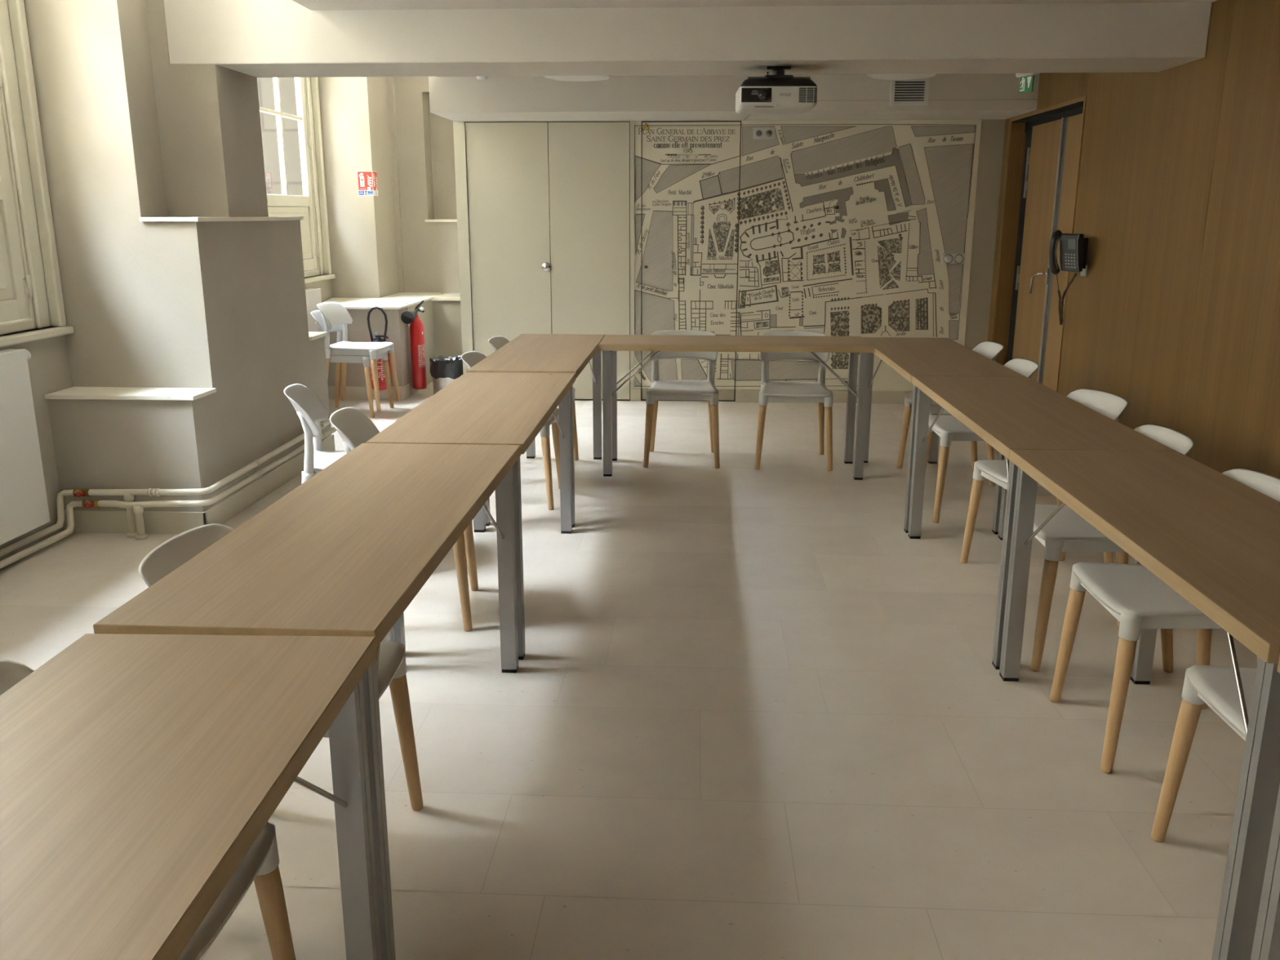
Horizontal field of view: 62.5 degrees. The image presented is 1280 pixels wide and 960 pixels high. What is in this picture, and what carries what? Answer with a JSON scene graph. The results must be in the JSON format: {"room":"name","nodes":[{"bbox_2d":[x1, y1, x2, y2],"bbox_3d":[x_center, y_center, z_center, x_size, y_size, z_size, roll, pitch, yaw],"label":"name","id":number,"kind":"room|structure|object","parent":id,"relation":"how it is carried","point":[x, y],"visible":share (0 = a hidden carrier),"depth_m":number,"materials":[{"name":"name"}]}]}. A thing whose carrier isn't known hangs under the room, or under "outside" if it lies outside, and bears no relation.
{"room":"meeting room","nodes":[
{"label":"meeting room","id":0,"kind":"room"},
{"bbox_2d":[0,274,332,560],"bbox_3d":[-3.328,-1.829,3.076,1.190,4.900,11.558,1,14,3],"label":"wall","id":1,"kind":"structure","parent":0,"point":[49,364],"depth_m":4.75,"materials":[{"name":"paint"}]},
{"bbox_2d":[0,348,49,545],"bbox_3d":[-2.675,0.053,3.568,0.105,0.755,2.102,1,14,3],"label":"radiator","id":2,"kind":"object","parent":1,"relation":"attached to","point":[24,505],"visible":1,"depth_m":4.38,"materials":[{"name":"white metal"}]},
{"bbox_2d":[0,349,14,353],"bbox_3d":[-2.668,-0.295,3.440,0.059,0.012,2.013,1,14,3],"label":"grille","id":3,"kind":"object","parent":2,"relation":"attached to","point":[7,351],"depth_m":4.37,"materials":[{"name":"white metal"}]},
{"bbox_2d":[0,0,73,347],"bbox_3d":[-2.753,-2.124,3.336,0.165,3.556,2.288,1,14,3],"label":"window","id":4,"kind":"structure","parent":1,"relation":"in","point":[31,296],"depth_m":4.58,"materials":[{"name":"beige paint"}]},
{"bbox_2d":[63,434,334,533],"bbox_3d":[-2.282,-0.020,5.709,0.678,0.105,1.769,1,14,3],"label":"baseboard","id":5,"kind":"structure","parent":1,"relation":"attached to","point":[85,521],"depth_m":4.87,"materials":[{"name":"beige paint"}]},
{"bbox_2d":[44,216,442,400],"bbox_3d":[-2.299,-1.375,7.121,0.904,0.791,5.180,1,14,3],"label":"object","id":6,"kind":"structure","parent":1,"relation":"attached to","point":[398,300],"depth_m":4.85,"materials":[{"name":"beige paint"}]},
{"bbox_2d":[259,76,335,283],"bbox_3d":[-2.751,-3.151,7.408,0.165,3.556,2.456,1,14,3],"label":"window","id":7,"kind":"structure","parent":1,"relation":"in","point":[312,206],"depth_m":8.60,"materials":[{"name":"beige paint"}]},
{"bbox_2d":[305,288,321,331],"bbox_3d":[-2.564,-0.957,7.587,0.110,0.742,1.390,1,14,3],"label":"radiator","id":8,"kind":"object","parent":1,"relation":"attached to","point":[313,297],"visible":0.13,"depth_m":8.00,"materials":[{"name":"white metal"}]},
{"bbox_2d":[23,0,331,511],"bbox_3d":[-2.881,-2.353,5.153,1.857,4.900,1.745,1,14,3],"label":"wall pier","id":9,"kind":"object","parent":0,"point":[129,134],"visible":0.6,"depth_m":4.84,"materials":[{"name":"paint"}]},
{"bbox_2d":[257,76,435,395],"bbox_3d":[-2.729,-3.213,8.560,1.790,4.900,1.540,1,14,3],"label":"wall","id":10,"kind":"structure","parent":0,"point":[354,111],"depth_m":8.81,"materials":[{"name":"plaster"},{"name":"paint"}]},
{"bbox_2d":[356,171,377,195],"bbox_3d":[-2.295,-2.497,8.885,0.131,0.200,0.131,1,14,3],"label":"fire extinguisher sign","id":11,"kind":"object","parent":10,"relation":"attached to","point":[366,186],"visible":1,"depth_m":8.83,"materials":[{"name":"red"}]},
{"bbox_2d":[328,383,410,399],"bbox_3d":[-2.192,-0.712,8.449,0.662,0.105,0.182,1,14,3],"label":"baseboard","id":12,"kind":"structure","parent":10,"relation":"attached to","point":[351,392],"depth_m":8.36,"materials":[{"name":"beige paint"}]},
{"bbox_2d":[367,306,391,390],"bbox_3d":[-2.023,-1.026,8.187,0.161,0.642,0.176,1,14,3],"label":"fire extinguisher","id":13,"kind":"object","parent":10,"relation":"attached to","point":[382,383],"visible":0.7,"depth_m":8.14,"materials":[{"name":"red"}]},
{"bbox_2d":[400,300,426,389],"bbox_3d":[-1.796,-1.066,8.399,0.144,0.707,0.290,1,14,3],"label":"fire extinguisher","id":14,"kind":"object","parent":10,"relation":"attached to","point":[416,328],"visible":1,"depth_m":8.44,"materials":[{"name":"red metal"}]},
{"bbox_2d":[387,76,462,356],"bbox_3d":[-2.413,-3.266,8.770,2.400,4.900,1.635,1,14,3],"label":"wall","id":15,"kind":"structure","parent":0,"point":[422,140],"depth_m":9.53,"materials":[{"name":"paint"}]},
{"bbox_2d":[424,219,460,301],"bbox_3d":[-1.634,-1.986,9.469,0.618,0.687,0.725,1,14,3],"label":"trim","id":16,"kind":"structure","parent":15,"relation":"attached to","point":[446,296],"depth_m":9.36,"materials":[{"name":"beige paint"}]},
{"bbox_2d":[428,73,1039,121],"bbox_3d":[0.656,-2.883,8.118,4.065,0.278,2.202,1,14,3],"label":"ceiling beam","id":17,"kind":"structure","parent":15,"relation":"attached to","point":[951,96],"depth_m":7.10,"materials":[{"name":"paint"}]},
{"bbox_2d":[889,77,929,105],"bbox_3d":[1.787,-2.576,6.990,0.250,0.173,0.016,1,14,3],"label":"air vent","id":18,"kind":"object","parent":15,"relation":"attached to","point":[913,91],"visible":0.79,"depth_m":6.99,"materials":[{"name":"white metal"}]},
{"bbox_2d":[0,381,1257,959],"bbox_3d":[-0.618,0.592,3.746,6.600,0.120,12.900,1,14,3],"label":"floor","id":19,"kind":"structure","parent":0,"point":[746,713],"depth_m":2.95,"materials":[{"name":"beige tile"}]},
{"bbox_2d":[0,659,295,959],"bbox_3d":[-0.835,0.687,1.598,0.472,0.751,0.445,1,14,3],"label":"dining chair","id":20,"kind":"object","parent":19,"relation":"on","point":[260,863],"visible":0.2,"depth_m":1.70,"materials":[{"name":"white plastic"}]},
{"bbox_2d":[0,418,337,568],"bbox_3d":[-2.304,0.218,4.492,0.720,0.238,4.350,1,14,3],"label":"pipes","id":21,"kind":"object","parent":19,"relation":"on","point":[135,510],"visible":0.95,"depth_m":4.77,"materials":[{"name":"beige metal"}]},
{"bbox_2d":[0,633,382,959],"bbox_3d":[-0.717,0.805,1.155,0.500,0.736,1.508,0,14,1],"label":"folding table","id":22,"kind":"object","parent":19,"relation":"on","point":[139,773],"visible":1,"depth_m":1.39,"materials":[{"name":"brown wood"}]},
{"bbox_2d":[138,523,422,810],"bbox_3d":[-0.785,0.501,2.338,0.472,0.751,0.445,1,14,3],"label":"dining chair","id":23,"kind":"object","parent":19,"relation":"on","point":[168,556],"visible":0.19,"depth_m":2.41,"materials":[{"name":"white plastic"}]},
{"bbox_2d":[93,443,520,959],"bbox_3d":[-0.663,0.428,2.646,0.500,0.736,1.508,1,14,3],"label":"folding table","id":24,"kind":"object","parent":19,"relation":"on","point":[345,552],"visible":0.8,"depth_m":2.22,"materials":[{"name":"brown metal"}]},
{"bbox_2d":[283,383,346,483],"bbox_3d":[-1.199,-0.015,4.382,0.472,0.751,0.445,-3,14,-11],"label":"dining chair","id":25,"kind":"object","parent":19,"relation":"on","point":[310,410],"visible":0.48,"depth_m":4.34,"materials":[{"name":"white plastic"}]},
{"bbox_2d":[310,309,394,418],"bbox_3d":[-2.128,-0.866,7.747,0.472,0.751,0.445,2,14,6],"label":"dining chair","id":26,"kind":"object","parent":19,"relation":"on","point":[338,359],"visible":0.64,"depth_m":7.66,"materials":[{"name":"white plastic"}]},
{"bbox_2d":[316,302,399,411],"bbox_3d":[-2.076,-0.916,7.719,0.472,0.751,0.445,2,14,6],"label":"dining chair","id":27,"kind":"object","parent":26,"relation":"on","point":[333,313],"visible":0.98,"depth_m":7.69,"materials":[{"name":"white plastic"}]},
{"bbox_2d":[329,407,478,631],"bbox_3d":[-0.849,0.125,3.826,0.472,0.751,0.445,-1,14,-5],"label":"dining chair","id":28,"kind":"object","parent":19,"relation":"on","point":[355,428],"visible":0.32,"depth_m":3.78,"materials":[{"name":"white plastic"}]},
{"bbox_2d":[429,355,462,394],"bbox_3d":[-1.546,-0.828,8.476,0.288,0.319,0.283,1,14,3],"label":"waste bin","id":29,"kind":"object","parent":19,"relation":"on","point":[444,371],"visible":0.63,"depth_m":8.36,"materials":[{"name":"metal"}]},
{"bbox_2d":[365,372,575,659],"bbox_3d":[-0.577,0.053,4.120,0.500,0.744,1.508,1,14,3],"label":"folding table","id":30,"kind":"object","parent":19,"relation":"on","point":[477,408],"visible":0.7,"depth_m":3.82,"materials":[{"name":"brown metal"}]},
{"bbox_2d":[460,351,559,510],"bbox_3d":[-0.654,-0.268,5.385,0.472,0.751,0.445,1,14,3],"label":"dining chair","id":31,"kind":"object","parent":19,"relation":"on","point":[471,358],"visible":0.27,"depth_m":5.25,"materials":[{"name":"white plastic"}]},
{"bbox_2d":[488,336,578,460],"bbox_3d":[-0.613,-0.434,6.043,0.472,0.751,0.445,1,14,3],"label":"dining chair","id":32,"kind":"object","parent":19,"relation":"on","point":[496,343],"visible":0.13,"depth_m":6.15,"materials":[{"name":"white plastic"}]},
{"bbox_2d":[466,333,604,527],"bbox_3d":[-0.497,-0.319,5.596,0.500,0.742,1.508,1,14,3],"label":"folding table","id":33,"kind":"object","parent":19,"relation":"on","point":[526,353],"visible":0.64,"depth_m":5.48,"materials":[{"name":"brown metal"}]},
{"bbox_2d":[453,120,634,400],"bbox_3d":[-0.720,-1.651,8.095,1.354,2.101,0.042,1,14,3],"label":"double door","id":34,"kind":"structure","parent":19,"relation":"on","point":[545,209],"depth_m":8.03,"materials":[{"name":"beige paint"}]},
{"bbox_2d":[643,329,719,468],"bbox_3d":[0.253,-0.487,6.257,0.445,0.751,0.472,1,14,3],"label":"dining chair","id":35,"kind":"object","parent":19,"relation":"on","point":[660,389],"visible":0.78,"depth_m":6.25,"materials":[{"name":"white plastic"}]},
{"bbox_2d":[598,334,874,479],"bbox_3d":[0.527,-0.425,6.014,1.484,0.744,0.482,1,14,3],"label":"folding table","id":36,"kind":"object","parent":19,"relation":"on","point":[610,344],"visible":1,"depth_m":5.84,"materials":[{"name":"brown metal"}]},
{"bbox_2d":[754,331,833,471],"bbox_3d":[0.906,-0.474,6.204,0.445,0.751,0.472,1,14,5],"label":"dining chair","id":37,"kind":"object","parent":19,"relation":"on","point":[771,391],"visible":0.81,"depth_m":6.17,"materials":[{"name":"white plastic"}]},
{"bbox_2d":[862,337,1026,534],"bbox_3d":[1.496,-0.288,5.492,0.500,0.736,1.508,1,14,3],"label":"folding table","id":38,"kind":"object","parent":19,"relation":"on","point":[909,357],"visible":0.57,"depth_m":5.17,"materials":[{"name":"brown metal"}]},
{"bbox_2d":[897,341,1003,486],"bbox_3d":[1.720,-0.379,5.832,0.472,0.751,0.445,1,14,3],"label":"dining chair","id":39,"kind":"object","parent":19,"relation":"on","point":[988,349],"visible":0.27,"depth_m":5.91,"materials":[{"name":"white plastic"}]},
{"bbox_2d":[924,358,1038,523],"bbox_3d":[1.648,-0.206,5.146,0.472,0.751,0.445,1,14,3],"label":"dining chair","id":40,"kind":"object","parent":19,"relation":"on","point":[949,428],"visible":0.36,"depth_m":5.01,"materials":[{"name":"white plastic"}]},
{"bbox_2d":[907,375,1176,669],"bbox_3d":[1.419,0.082,4.028,0.500,0.736,1.508,1,14,3],"label":"folding table","id":41,"kind":"object","parent":19,"relation":"on","point":[1008,413],"visible":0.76,"depth_m":3.77,"materials":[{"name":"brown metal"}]},
{"bbox_2d":[960,388,1128,563],"bbox_3d":[1.617,0.032,4.203,0.472,0.751,0.445,-2,14,-7],"label":"dining chair","id":42,"kind":"object","parent":19,"relation":"on","point":[1109,405],"visible":0.26,"depth_m":4.26,"materials":[{"name":"white plastic"}]},
{"bbox_2d":[995,424,1194,672],"bbox_3d":[1.512,0.206,3.512,0.472,0.751,0.445,1,14,3],"label":"dining chair","id":43,"kind":"object","parent":19,"relation":"on","point":[1067,531],"visible":0.27,"depth_m":3.38,"materials":[{"name":"white plastic"}]},
{"bbox_2d":[999,448,1279,959],"bbox_3d":[1.339,0.450,2.566,0.500,0.736,1.508,1,14,3],"label":"folding table","id":44,"kind":"object","parent":19,"relation":"on","point":[1213,538],"visible":0.97,"depth_m":2.33,"materials":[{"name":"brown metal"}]},
{"bbox_2d":[1049,467,1279,773],"bbox_3d":[1.468,0.362,2.893,0.472,0.751,0.445,1,14,3],"label":"dining chair","id":45,"kind":"object","parent":19,"relation":"on","point":[1133,594],"visible":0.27,"depth_m":2.83,"materials":[{"name":"white plastic"}]},
{"bbox_2d":[1151,665,1256,842],"bbox_3d":[1.434,0.540,2.188,0.472,0.751,0.445,1,14,3],"label":"dining chair","id":46,"kind":"object","parent":19,"relation":"on","point":[1215,686],"visible":0.6,"depth_m":2.36,"materials":[{"name":"white plastic"}]},
{"bbox_2d":[1250,654,1279,959],"bbox_3d":[1.258,0.827,1.075,0.500,0.736,1.508,1,14,3],"label":"folding table","id":47,"kind":"object","parent":19,"relation":"on","point":[1266,943],"visible":1,"depth_m":1.79,"materials":[{"name":"silver metal"}]},
{"bbox_2d":[292,0,1217,76],"bbox_3d":[-0.615,-3.044,2.829,6.600,2.720,12.900,1,14,3],"label":"ceiling","id":48,"kind":"structure","parent":0,"point":[313,5],"depth_m":4.64,"materials":[{"name":"paint"}]},
{"bbox_2d":[475,75,488,79],"bbox_3d":[-1.030,-2.638,6.878,0.104,0.050,0.104,1,14,3],"label":"smoke detector","id":49,"kind":"object","parent":48,"relation":"attached to","point":[479,77],"visible":0.37,"depth_m":6.86,"materials":[{"name":"white plastic"}]},
{"bbox_2d":[542,75,609,81],"bbox_3d":[-0.407,-2.601,6.745,0.430,0.054,0.430,1,14,3],"label":"ceiling lamp","id":50,"kind":"object","parent":48,"relation":"attached to","point":[596,77],"visible":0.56,"depth_m":6.76,"materials":[{"name":"white paint"}]},
{"bbox_2d":[735,66,817,114],"bbox_3d":[0.643,-1.851,5.001,0.361,0.200,0.318,0,14,1],"label":"projector","id":51,"kind":"object","parent":48,"relation":"hanging from","point":[776,93],"visible":1,"depth_m":4.87,"materials":[{"name":"white plastic"}]},
{"bbox_2d":[866,73,936,79],"bbox_3d":[1.651,-2.578,6.660,0.430,0.054,0.430,1,14,3],"label":"ceiling lamp","id":52,"kind":"object","parent":48,"relation":"attached to","point":[873,76],"visible":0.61,"depth_m":6.66,"materials":[{"name":"white paint"}]},
{"bbox_2d":[1015,72,1039,93],"bbox_3d":[2.276,-2.385,6.194,0.052,0.200,0.150,-6,15,-22],"label":"exit sign","id":53,"kind":"object","parent":48,"relation":"hanging from","point":[1026,79],"visible":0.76,"depth_m":6.20,"materials":[{"name":"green plastic"}]},
{"bbox_2d":[696,119,1005,401],"bbox_3d":[0.771,-1.655,8.097,4.330,2.110,0.120,1,14,3],"label":"wall","id":54,"kind":"structure","parent":0,"point":[993,131],"depth_m":7.88,"materials":[{"name":"beige paint"}]},
{"bbox_2d":[640,120,741,401],"bbox_3d":[0.379,-1.640,8.055,0.740,2.096,0.010,1,14,3],"label":"door","id":55,"kind":"structure","parent":54,"relation":"in","point":[725,395],"depth_m":8.08,"materials":[{"name":"beige"}]},
{"bbox_2d":[752,127,774,138],"bbox_3d":[0.915,-2.561,7.787,0.160,0.082,0.011,1,14,3],"label":"power socket","id":56,"kind":"object","parent":54,"relation":"attached to","point":[758,132],"visible":1,"depth_m":7.78,"materials":[{"name":"white plastic"}]},
{"bbox_2d":[630,388,912,403],"bbox_3d":[1.294,-0.655,8.249,2.742,0.098,0.020,1,14,3],"label":"baseboard","id":57,"kind":"structure","parent":54,"relation":"attached to","point":[741,395],"depth_m":8.23,"materials":[{"name":"beige paint"}]},
{"bbox_2d":[634,120,981,391],"bbox_3d":[1.209,-1.677,8.002,2.569,2.002,0.007,1,14,3],"label":"map","id":58,"kind":"object","parent":54,"relation":"attached to","point":[846,227],"visible":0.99,"depth_m":7.96,"materials":[{"name":"white paper"}]},
{"bbox_2d":[642,123,648,129],"bbox_3d":[0.043,-2.624,7.819,0.055,0.048,0.001,1,14,3],"label":"sticker","id":59,"kind":"object","parent":58,"relation":"attached to","point":[645,127],"visible":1,"depth_m":7.82,"materials":[{"name":"yellow"}]},
{"bbox_2d":[941,253,965,263],"bbox_3d":[2.359,-1.663,7.925,0.172,0.078,0.030,1,14,3],"label":"power socket","id":60,"kind":"object","parent":54,"relation":"attached to","point":[947,258],"visible":1,"depth_m":7.92,"materials":[{"name":"white plastic"}]},
{"bbox_2d":[987,0,1279,478],"bbox_3d":[2.502,-0.347,2.474,0.265,2.330,11.225,1,14,3],"label":"wall","id":61,"kind":"structure","parent":0,"point":[1175,314],"depth_m":4.79,"materials":[{"name":"brown wood"}]},
{"bbox_2d":[163,0,1212,77],"bbox_3d":[0.171,-3.315,4.677,4.695,2.797,0.495,1,14,3],"label":"ceiling beam","id":62,"kind":"structure","parent":61,"relation":"attached to","point":[258,38],"depth_m":4.77,"materials":[{"name":"paint"}]},
{"bbox_2d":[991,95,1086,391],"bbox_3d":[2.697,-1.389,7.079,0.171,2.096,1.534,1,14,3],"label":"door","id":63,"kind":"structure","parent":61,"relation":"in","point":[1043,152],"depth_m":7.19,"materials":[{"name":"brown wood"}]},
{"bbox_2d":[1048,229,1088,324],"bbox_3d":[2.453,-1.160,6.062,0.140,0.543,0.209,-4,15,-17],"label":"telephone","id":64,"kind":"object","parent":61,"relation":"attached to","point":[1073,246],"visible":1,"depth_m":6.01,"materials":[{"name":"black plastic"}]},
{"bbox_2d":[1080,265,1087,276],"bbox_3d":[2.559,-1.208,6.078,0.009,0.065,0.080,1,14,3],"label":"wall plate","id":65,"kind":"object","parent":61,"relation":"attached to","point":[1083,273],"visible":0.71,"depth_m":6.06,"materials":[{"name":"white plastic"}]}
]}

